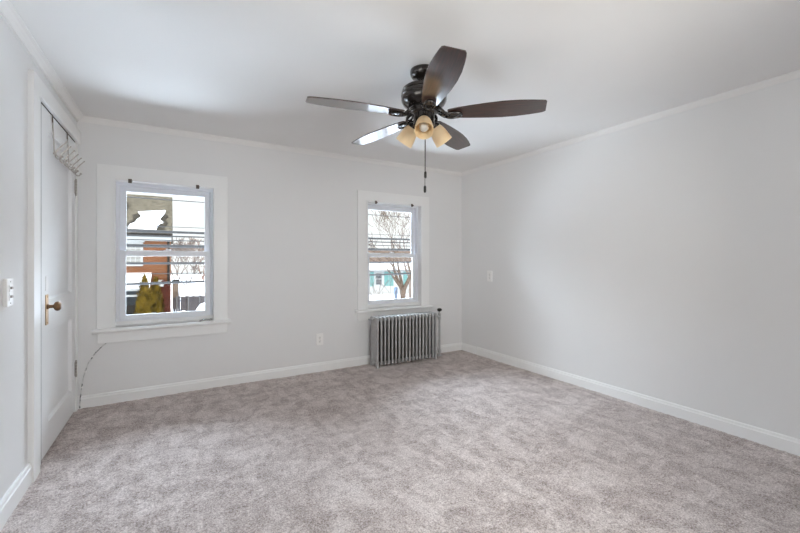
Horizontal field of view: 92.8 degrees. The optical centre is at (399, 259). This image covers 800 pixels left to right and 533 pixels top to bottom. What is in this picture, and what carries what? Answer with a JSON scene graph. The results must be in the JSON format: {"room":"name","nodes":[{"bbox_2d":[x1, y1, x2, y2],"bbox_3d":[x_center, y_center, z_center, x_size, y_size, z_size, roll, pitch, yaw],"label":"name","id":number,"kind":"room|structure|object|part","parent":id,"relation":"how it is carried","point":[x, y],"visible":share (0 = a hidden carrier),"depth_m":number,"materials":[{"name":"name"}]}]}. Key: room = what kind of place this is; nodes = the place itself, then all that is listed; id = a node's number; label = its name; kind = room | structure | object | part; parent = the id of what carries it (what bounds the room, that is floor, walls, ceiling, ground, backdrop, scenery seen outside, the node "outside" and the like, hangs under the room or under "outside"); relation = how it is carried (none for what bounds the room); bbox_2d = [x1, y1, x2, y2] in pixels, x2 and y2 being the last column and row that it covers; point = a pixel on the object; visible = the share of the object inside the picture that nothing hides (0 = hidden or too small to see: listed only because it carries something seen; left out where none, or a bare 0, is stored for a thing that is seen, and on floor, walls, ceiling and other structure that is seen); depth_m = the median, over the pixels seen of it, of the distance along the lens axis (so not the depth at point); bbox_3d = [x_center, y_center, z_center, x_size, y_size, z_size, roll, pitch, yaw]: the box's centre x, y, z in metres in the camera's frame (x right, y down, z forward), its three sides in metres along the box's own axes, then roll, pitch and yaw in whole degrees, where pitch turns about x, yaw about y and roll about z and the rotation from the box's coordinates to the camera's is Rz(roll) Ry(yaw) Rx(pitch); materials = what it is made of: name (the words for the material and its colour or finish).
{"room":"empty bedroom","nodes":[
{"label":"empty bedroom","id":0,"kind":"room"},
{"bbox_2d":[0,15,76,499],"bbox_3d":[-1.546,0.030,0.995,0.350,2.320,4.285,0,0,-31],"label":"wall","id":1,"kind":"structure","parent":0,"point":[15,62],"depth_m":1.79,"materials":[{"name":"white paint"}]},
{"bbox_2d":[2,278,12,306],"bbox_3d":[-1.747,0.145,1.703,0.024,0.125,0.074,0,0,-31],"label":"light switch","id":2,"kind":"object","parent":1,"relation":"attached to","point":[7,284],"visible":1,"depth_m":1.68,"materials":[{"name":"white plastic"}]},
{"bbox_2d":[0,463,31,531],"bbox_3d":[-1.100,1.100,0.602,0.018,0.120,3.155,0,0,-31],"label":"baseboard","id":3,"kind":"structure","parent":1,"relation":"attached to","point":[13,496],"depth_m":1.75,"materials":[{"name":"white wood"}]},
{"bbox_2d":[0,0,82,121],"bbox_3d":[-1.377,-1.090,1.094,0.042,0.060,4.285,0,0,-31],"label":"crown molding","id":4,"kind":"structure","parent":1,"relation":"attached to","point":[8,12],"depth_m":2.00,"materials":[{"name":"white paint"}]},
{"bbox_2d":[28,69,80,481],"bbox_3d":[-2.186,0.085,2.445,0.026,2.130,1.134,0,0,-31],"label":"door frame","id":5,"kind":"structure","parent":1,"relation":"attached to","point":[33,78],"depth_m":2.00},
{"bbox_2d":[41,102,74,141],"bbox_3d":[-2.231,0.128,2.486,0.026,2.025,0.850,0,0,-31],"label":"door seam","id":6,"kind":"structure","parent":1,"relation":"in","point":[41,102],"depth_m":2.42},
{"bbox_2d":[41,104,76,459],"bbox_3d":[-2.213,0.123,2.507,0.102,2.005,0.856,0,0,-31],"label":"door","id":7,"kind":"structure","parent":1,"relation":"in","point":[58,183],"depth_m":2.45,"materials":[{"name":"white paint"}]},
{"bbox_3d":[-2.061,0.138,2.224,0.003,0.085,0.045,0,0,-31],"label":"plate","id":8,"kind":"part","parent":7,"relation":"part of","materials":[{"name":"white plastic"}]},
{"bbox_3d":[-2.058,0.290,2.223,0.008,0.176,0.048,0,0,-31],"label":"plate","id":9,"kind":"part","parent":7,"relation":"part of","materials":[{"name":"gold metal"}]},
{"bbox_3d":[-2.032,0.272,2.239,0.063,0.055,0.055,0,0,-31],"label":"knob","id":10,"kind":"part","parent":7,"relation":"part of","materials":[{"name":"gold metal"}]},
{"bbox_2d":[52,115,84,175],"bbox_3d":[-2.244,-0.751,2.571,0.100,0.267,0.584,0,0,-31],"label":"hook rack","id":11,"kind":"object","parent":7,"relation":"attached to","point":[69,164],"visible":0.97,"depth_m":2.53,"materials":[{"name":"silver metal"}]},
{"bbox_3d":[-2.251,-0.650,2.567,0.014,0.014,0.584,0,0,-31],"label":"rail","id":12,"kind":"part","parent":11,"relation":"part of","materials":[{"name":"silver metal"}]},
{"bbox_2d":[77,122,461,395],"bbox_3d":[-0.970,0.030,3.922,4.320,2.320,0.170,0,0,-31],"label":"wall","id":13,"kind":"structure","parent":0,"point":[292,216],"depth_m":3.68,"materials":[{"name":"white paint"}]},
{"bbox_2d":[91,164,230,343],"bbox_3d":[-1.997,-0.049,3.267,0.988,1.410,0.212,0,0,-31],"label":"window","id":14,"kind":"structure","parent":13,"relation":"in","point":[112,185],"depth_m":3.18,"materials":[{"name":"white plastic"}]},
{"bbox_2d":[79,343,106,408],"bbox_3d":[-2.387,0.894,2.966,0.168,0.485,0.030,0,0,-31],"label":"cord","id":15,"kind":"object","parent":14,"relation":"attached to","point":[105,343],"visible":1,"depth_m":2.94,"materials":[{"name":"white plastic"}]},
{"bbox_3d":[-2.330,-0.056,3.009,0.104,1.191,0.021,0,0,-31],"label":"casing","id":16,"kind":"part","parent":14,"relation":"part of","materials":[{"name":"white wood"}]},
{"bbox_3d":[-1.970,-0.702,3.222,0.940,0.104,0.020,0,0,-31],"label":"head casing","id":17,"kind":"part","parent":14,"relation":"part of","materials":[{"name":"white wood"}]},
{"bbox_3d":[-2.018,0.525,3.303,0.732,0.050,0.130,0,0,-31],"label":"sub sill","id":18,"kind":"part","parent":14,"relation":"part of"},
{"bbox_3d":[-2.023,-0.060,3.310,0.730,1.177,0.092,0,0,-31],"label":"vinyl frame","id":19,"kind":"part","parent":14,"relation":"part of","materials":[{"name":"white plastic"}]},
{"bbox_3d":[-2.013,0.207,3.294,0.668,0.573,0.025,0,0,-31],"label":"sash","id":20,"kind":"part","parent":14,"relation":"part of","materials":[{"name":"clear glass"}]},
{"bbox_3d":[-2.031,-0.325,3.324,0.668,0.583,0.024,0,0,-31],"label":"sash","id":21,"kind":"part","parent":14,"relation":"part of","materials":[{"name":"clear glass"}]},
{"bbox_3d":[-1.610,-0.056,3.434,0.104,1.191,0.021,0,0,-31],"label":"casing","id":22,"kind":"part","parent":14,"relation":"part of","materials":[{"name":"white wood"}]},
{"bbox_2d":[78,342,461,408],"bbox_3d":[-0.845,1.105,3.888,3.800,0.110,0.015,0,0,-31],"label":"baseboard","id":23,"kind":"structure","parent":13,"relation":"attached to","point":[100,399],"depth_m":3.43,"materials":[{"name":"white wood"}]},
{"bbox_2d":[79,116,461,175],"bbox_3d":[-0.842,-1.093,3.884,3.800,0.054,0.026,0,0,-31],"label":"crown molding","id":24,"kind":"structure","parent":13,"relation":"attached to","point":[86,119],"depth_m":3.55,"materials":[{"name":"white paint"}]},
{"bbox_2d":[316,333,322,344],"bbox_3d":[-0.823,0.813,3.903,0.072,0.118,0.012,0,0,-31],"label":"wall outlet","id":25,"kind":"object","parent":13,"relation":"attached to","point":[319,337],"visible":1,"depth_m":3.90,"materials":[{"name":"white plastic"}]},
{"bbox_2d":[355,190,432,320],"bbox_3d":[-0.084,-0.049,4.398,0.983,1.410,0.212,0,0,-31],"label":"window","id":26,"kind":"structure","parent":13,"relation":"in","point":[419,213],"depth_m":4.38,"materials":[{"name":"white plastic"}]},
{"bbox_3d":[-0.414,-0.056,4.140,0.104,1.191,0.021,0,0,-31],"label":"casing","id":27,"kind":"part","parent":26,"relation":"part of","materials":[{"name":"white wood"}]},
{"bbox_3d":[-0.117,-0.325,4.455,0.663,0.583,0.024,0,0,-31],"label":"sash","id":28,"kind":"part","parent":26,"relation":"part of","materials":[{"name":"clear glass"}]},
{"bbox_3d":[-0.099,0.207,4.424,0.663,0.573,0.025,0,0,-31],"label":"sash","id":29,"kind":"part","parent":26,"relation":"part of","materials":[{"name":"clear glass"}]},
{"bbox_3d":[-0.109,-0.060,4.441,0.725,1.177,0.092,0,0,-31],"label":"vinyl frame","id":30,"kind":"part","parent":26,"relation":"part of","materials":[{"name":"white plastic"}]},
{"bbox_3d":[-0.057,-0.702,4.352,0.935,0.104,0.020,0,0,-31],"label":"head casing","id":31,"kind":"part","parent":26,"relation":"part of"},
{"bbox_3d":[-0.105,0.525,4.433,0.727,0.050,0.130,0,0,-31],"label":"sub sill","id":32,"kind":"part","parent":26,"relation":"part of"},
{"bbox_3d":[0.301,-0.056,4.563,0.104,1.191,0.021,0,0,-31],"label":"casing","id":33,"kind":"part","parent":26,"relation":"part of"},
{"bbox_2d":[0,350,799,532],"bbox_3d":[0.189,1.141,2.019,3.920,0.009,4.385,0,0,-31],"label":"floor","id":34,"kind":"structure","parent":0,"point":[460,441],"depth_m":2.13,"materials":[{"name":"beige carpet"}]},
{"bbox_2d":[368,308,441,368],"bbox_3d":[0.097,0.862,4.285,0.978,0.577,0.172,0,0,-31],"label":"radiator","id":35,"kind":"object","parent":34,"relation":"on","point":[403,337],"visible":1,"depth_m":4.18,"materials":[{"name":"silver metal"}]},
{"bbox_2d":[10,0,799,171],"bbox_3d":[0.163,-1.210,2.004,4.320,0.200,4.625,0,0,-31],"label":"ceiling","id":36,"kind":"structure","parent":0,"point":[238,69],"depth_m":2.12,"materials":[{"name":"white paint"}]},
{"bbox_2d":[305,46,546,192],"bbox_3d":[0.101,-0.752,2.231,1.292,0.715,1.318,0,0,-31],"label":"ceiling fan","id":37,"kind":"object","parent":36,"relation":"hanging from","point":[425,97],"visible":1,"depth_m":2.14,"materials":[{"name":"brown metal"}]},
{"bbox_3d":[-0.237,-0.837,2.072,0.544,0.006,0.156,-2,8,-24],"label":"blade","id":38,"kind":"part","parent":37,"relation":"part of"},
{"bbox_3d":[-0.133,-0.842,2.545,0.156,0.006,0.544,-9,5,-41],"label":"blade","id":39,"kind":"part","parent":37,"relation":"part of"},
{"bbox_3d":[0.051,-0.752,2.296,0.108,0.108,0.108,45,23,25],"label":"lamp shade","id":40,"kind":"part","parent":37,"relation":"part of","materials":[{"name":"beige glass"}]},
{"bbox_3d":[0.134,-0.752,2.131,0.108,0.108,0.108,0,-40,3],"label":"lamp shade","id":41,"kind":"part","parent":37,"relation":"part of","materials":[{"name":"beige glass"}]},
{"bbox_3d":[0.135,-0.762,2.140,0.057,0.105,0.057,0,-40,3],"label":"bulb","id":42,"kind":"part","parent":37,"relation":"part of","materials":[{"name":"white glass"}]},
{"bbox_3d":[0.149,-0.640,2.235,0.004,0.245,0.005,0,0,-31],"label":"pull chain","id":43,"kind":"part","parent":37,"relation":"part of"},
{"bbox_3d":[0.236,-0.752,2.285,0.108,0.108,0.108,-43,18,-20],"label":"lamp shade","id":44,"kind":"part","parent":37,"relation":"part of","materials":[{"name":"beige glass"}]},
{"bbox_3d":[0.192,-0.861,1.829,0.156,0.006,0.544,11,-3,-7],"label":"blade","id":45,"kind":"part","parent":37,"relation":"part of","materials":[{"name":"brown wood"}]},
{"bbox_3d":[0.343,-0.841,2.596,0.156,0.006,0.544,-11,-7,29],"label":"blade","id":46,"kind":"part","parent":37,"relation":"part of","materials":[{"name":"brown wood"}]},
{"bbox_3d":[0.544,-0.851,2.156,0.544,0.006,0.156,0,-11,11],"label":"blade","id":47,"kind":"part","parent":37,"relation":"part of","materials":[{"name":"brown wood"}]},
{"bbox_2d":[462,78,799,438],"bbox_3d":[1.993,0.030,2.986,0.170,2.320,4.455,0,0,-31],"label":"wall","id":48,"kind":"structure","parent":0,"point":[658,258],"depth_m":2.86,"materials":[{"name":"white paint"}]},
{"bbox_2d":[487,271,491,281],"bbox_3d":[1.040,0.188,4.420,0.013,0.122,0.074,0,0,-31],"label":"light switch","id":49,"kind":"object","parent":48,"relation":"attached to","point":[489,273],"visible":1,"depth_m":4.42,"materials":[{"name":"white plastic"}]},
{"bbox_2d":[462,343,799,455],"bbox_3d":[1.870,1.105,3.013,0.015,0.110,4.285,0,0,-31],"label":"baseboard","id":50,"kind":"structure","parent":48,"relation":"attached to","point":[791,445],"depth_m":2.85,"materials":[{"name":"white wood"}]},
{"bbox_2d":[462,69,799,175],"bbox_3d":[1.869,-1.094,3.012,0.017,0.052,4.285,0,0,-31],"label":"crown molding","id":51,"kind":"structure","parent":48,"relation":"attached to","point":[795,74],"depth_m":2.86,"materials":[{"name":"white paint"}]},
{"label":"outside","id":52,"kind":"structure","parent":0,"visible":0},
{"bbox_2d":[171,274,408,311],"bbox_3d":[-15.838,4.140,66.137,180.000,0.120,120.000,0,0,-31],"label":"ground","id":53,"kind":"structure","parent":52,"point":[183,277],"depth_m":50.34,"materials":[{"name":"white snow"}]},
{"bbox_2d":[134,274,156,313],"bbox_3d":[-11.934,2.421,17.709,1.358,3.638,1.359,0,0,-31],"label":"arborvitae","id":54,"kind":"object","parent":53,"relation":"on","point":[144,304],"visible":0.37,"depth_m":17.55,"materials":[{"name":"green plant"}]},
{"bbox_2d":[126,194,172,314],"bbox_3d":[-19.107,0.020,22.958,9.250,8.640,12.530,0,0,-31],"label":"brick house","id":55,"kind":"structure","parent":53,"relation":"on","point":[147,213],"depth_m":21.45,"materials":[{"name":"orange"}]},
{"bbox_3d":[-14.862,-0.320,20.618,1.340,1.080,0.021,0,0,-31],"label":"pane","id":56,"kind":"part","parent":55,"relation":"part of","materials":[{"name":"white glass"}]},
{"bbox_2d":[150,276,164,312],"bbox_3d":[-12.279,2.511,19.197,1.150,3.458,1.147,0,0,-31],"label":"arborvitae","id":57,"kind":"object","parent":53,"relation":"on","point":[157,296],"visible":0.27,"depth_m":19.06,"materials":[{"name":"green plant"}]},
{"bbox_2d":[171,280,179,308],"bbox_3d":[-18.927,2.960,32.141,0.600,2.560,0.600,0,0,-31],"label":"gate pier","id":58,"kind":"structure","parent":53,"relation":"on","point":[175,287],"depth_m":31.93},
{"bbox_2d":[171,238,204,285],"bbox_3d":[-22.323,0.909,40.100,5.512,6.588,4.125,0,0,-31],"label":"bare tree","id":59,"kind":"object","parent":53,"relation":"on","point":[180,242],"visible":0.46,"depth_m":39.98,"materials":[{"name":"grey plant"}]},
{"bbox_2d":[171,237,204,279],"bbox_3d":[-26.482,0.694,45.968,7.440,7.028,4.472,0,0,-31],"label":"bare tree","id":60,"kind":"object","parent":53,"relation":"on","point":[183,237],"visible":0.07,"depth_m":45.25,"materials":[{"name":"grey plant"}]},
{"bbox_2d":[173,295,204,311],"bbox_3d":[-14.286,3.355,27.107,3.173,1.770,0.150,0,0,-31],"label":"fence","id":61,"kind":"object","parent":53,"relation":"on","point":[191,299],"visible":0.3,"depth_m":26.71,"materials":[{"name":"grey wood"}]},
{"bbox_2d":[178,238,204,279],"bbox_3d":[-29.437,0.368,57.111,7.535,7.705,7.342,0,0,-31],"label":"bare tree","id":62,"kind":"object","parent":53,"relation":"on","point":[203,276],"visible":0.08,"depth_m":56.78,"materials":[{"name":"plant"}]},
{"bbox_2d":[179,280,204,310],"bbox_3d":[-16.421,2.930,30.985,2.680,2.620,3.780,0,0,-31],"label":"shed","id":63,"kind":"object","parent":53,"relation":"on","point":[191,289],"visible":0.46,"depth_m":29.57,"materials":[{"name":"grey"}]},
{"bbox_2d":[196,303,204,310],"bbox_3d":[-10.567,3.244,20.624,1.648,1.893,1.722,0,0,11],"label":"snow pile","id":64,"kind":"object","parent":53,"relation":"on","point":[201,306],"visible":0.05,"depth_m":20.30,"materials":[{"name":"white snow"}]},
{"bbox_2d":[368,250,411,294],"bbox_3d":[-3.403,1.465,49.753,13.840,5.750,8.970,0,0,-17],"label":"house","id":65,"kind":"structure","parent":53,"relation":"on","point":[374,268],"depth_m":46.14,"materials":[{"name":"white"}]},
{"bbox_2d":[370,272,373,285],"bbox_3d":[-3.341,2.280,45.600,0.450,1.720,0.085,0,0,-17],"label":"shutter","id":66,"kind":"object","parent":65,"relation":"hanging from","point":[371,282],"depth_m":45.57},
{"bbox_3d":[-2.541,2.280,45.803,0.680,1.320,0.017,0,0,-17],"label":"pane","id":67,"kind":"part","parent":65,"relation":"part of","materials":[{"name":"grey glass"}]},
{"bbox_2d":[384,272,388,285],"bbox_3d":[-1.640,2.280,46.107,0.540,1.720,0.085,0,0,-17],"label":"shutter","id":68,"kind":"object","parent":65,"relation":"hanging from","point":[386,277],"depth_m":46.06,"materials":[{"name":"teal wood"}]},
{"bbox_2d":[389,272,392,285],"bbox_3d":[-1.065,2.280,46.278,0.540,1.720,0.085,0,0,-17],"label":"shutter","id":69,"kind":"object","parent":65,"relation":"hanging from","point":[390,282],"depth_m":46.22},
{"bbox_2d":[403,272,406,283],"bbox_3d":[0.661,2.280,46.791,0.500,1.720,0.085,0,0,-17],"label":"shutter","id":70,"kind":"object","parent":65,"relation":"hanging from","point":[404,275],"depth_m":46.73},
{"bbox_2d":[368,210,411,297],"bbox_3d":[-0.136,0.465,17.821,3.888,7.561,4.470,0,0,-26],"label":"bare tree","id":71,"kind":"object","parent":53,"relation":"on","point":[399,281],"visible":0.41,"depth_m":17.87,"materials":[{"name":"brown plant"}]},
{"bbox_2d":[369,211,411,297],"bbox_3d":[1.011,-0.545,37.650,7.584,9.573,6.880,0,0,40],"label":"bare tree","id":72,"kind":"object","parent":53,"relation":"on","point":[406,219],"visible":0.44,"depth_m":36.60,"materials":[{"name":"brown plant"}]},
{"bbox_2d":[369,271,411,299],"bbox_3d":[-0.379,2.261,13.651,2.262,3.961,2.966,0,0,8],"label":"bare shrub","id":73,"kind":"object","parent":53,"relation":"on","point":[397,271],"visible":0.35,"depth_m":13.72,"materials":[{"name":"plant"}]},
{"bbox_2d":[394,287,397,298],"bbox_3d":[-0.201,2.760,18.232,0.190,2.960,0.200,0,0,-31],"label":"post","id":74,"kind":"object","parent":53,"relation":"on","point":[396,296],"visible":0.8,"depth_m":18.18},
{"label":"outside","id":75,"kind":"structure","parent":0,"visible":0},
{"bbox_2d":[127,196,409,217],"bbox_3d":[-0.781,-1.402,11.153,38.000,0.216,0.020,0,0,-31],"label":"overhead cable","id":76,"kind":"object","parent":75,"point":[127,196],"visible":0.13,"depth_m":8.65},
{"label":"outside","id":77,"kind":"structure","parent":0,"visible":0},
{"bbox_2d":[127,225,409,235],"bbox_3d":[-0.781,-0.822,11.153,38.000,0.170,0.014,0,0,-31],"label":"overhead cable","id":78,"kind":"object","parent":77,"point":[127,225],"visible":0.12,"depth_m":8.68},
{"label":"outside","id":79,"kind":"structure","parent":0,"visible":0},
{"bbox_2d":[127,229,409,239],"bbox_3d":[-0.781,-0.698,11.153,38.001,0.200,0.056,0,0,-31],"label":"overhead cable","id":80,"kind":"object","parent":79,"point":[128,230],"visible":0.12,"depth_m":8.65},
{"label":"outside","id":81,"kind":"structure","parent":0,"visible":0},
{"bbox_2d":[127,234,409,242],"bbox_3d":[-0.781,-0.590,11.153,38.000,0.153,0.032,0,0,-31],"label":"overhead cable","id":82,"kind":"object","parent":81,"point":[127,234],"visible":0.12,"depth_m":8.70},
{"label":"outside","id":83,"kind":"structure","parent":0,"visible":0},
{"bbox_2d":[127,239,397,245],"bbox_3d":[-0.781,-0.485,11.153,38.000,0.132,0.022,0,0,-31],"label":"overhead cable","id":84,"kind":"object","parent":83,"point":[127,239],"visible":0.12,"depth_m":8.65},
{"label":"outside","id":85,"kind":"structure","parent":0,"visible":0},
{"bbox_2d":[127,244,409,250],"bbox_3d":[-0.781,-0.380,11.153,38.001,0.209,0.068,0,0,-31],"label":"overhead cable","id":86,"kind":"object","parent":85,"point":[128,245],"visible":0.09,"depth_m":8.66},
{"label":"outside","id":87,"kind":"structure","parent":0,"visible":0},
{"bbox_2d":[126,261,411,264],"bbox_3d":[-0.781,0.002,11.153,38.000,0.194,0.050,0,0,-31],"label":"overhead cable","id":88,"kind":"object","parent":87,"point":[127,263],"visible":0.09,"depth_m":8.65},
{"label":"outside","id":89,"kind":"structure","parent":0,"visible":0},
{"bbox_2d":[129,270,411,273],"bbox_3d":[-1.290,0.282,12.014,38.000,0.162,0.018,0,0,-31],"label":"overhead cable","id":90,"kind":"object","parent":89,"point":[382,270],"visible":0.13,"depth_m":9.49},
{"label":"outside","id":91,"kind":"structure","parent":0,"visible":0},
{"bbox_2d":[126,272,411,284],"bbox_3d":[-0.781,0.335,11.153,38.001,0.662,0.052,0,0,-31],"label":"overhead cable","id":92,"kind":"object","parent":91,"point":[198,281],"visible":0.16,"depth_m":8.64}
]}

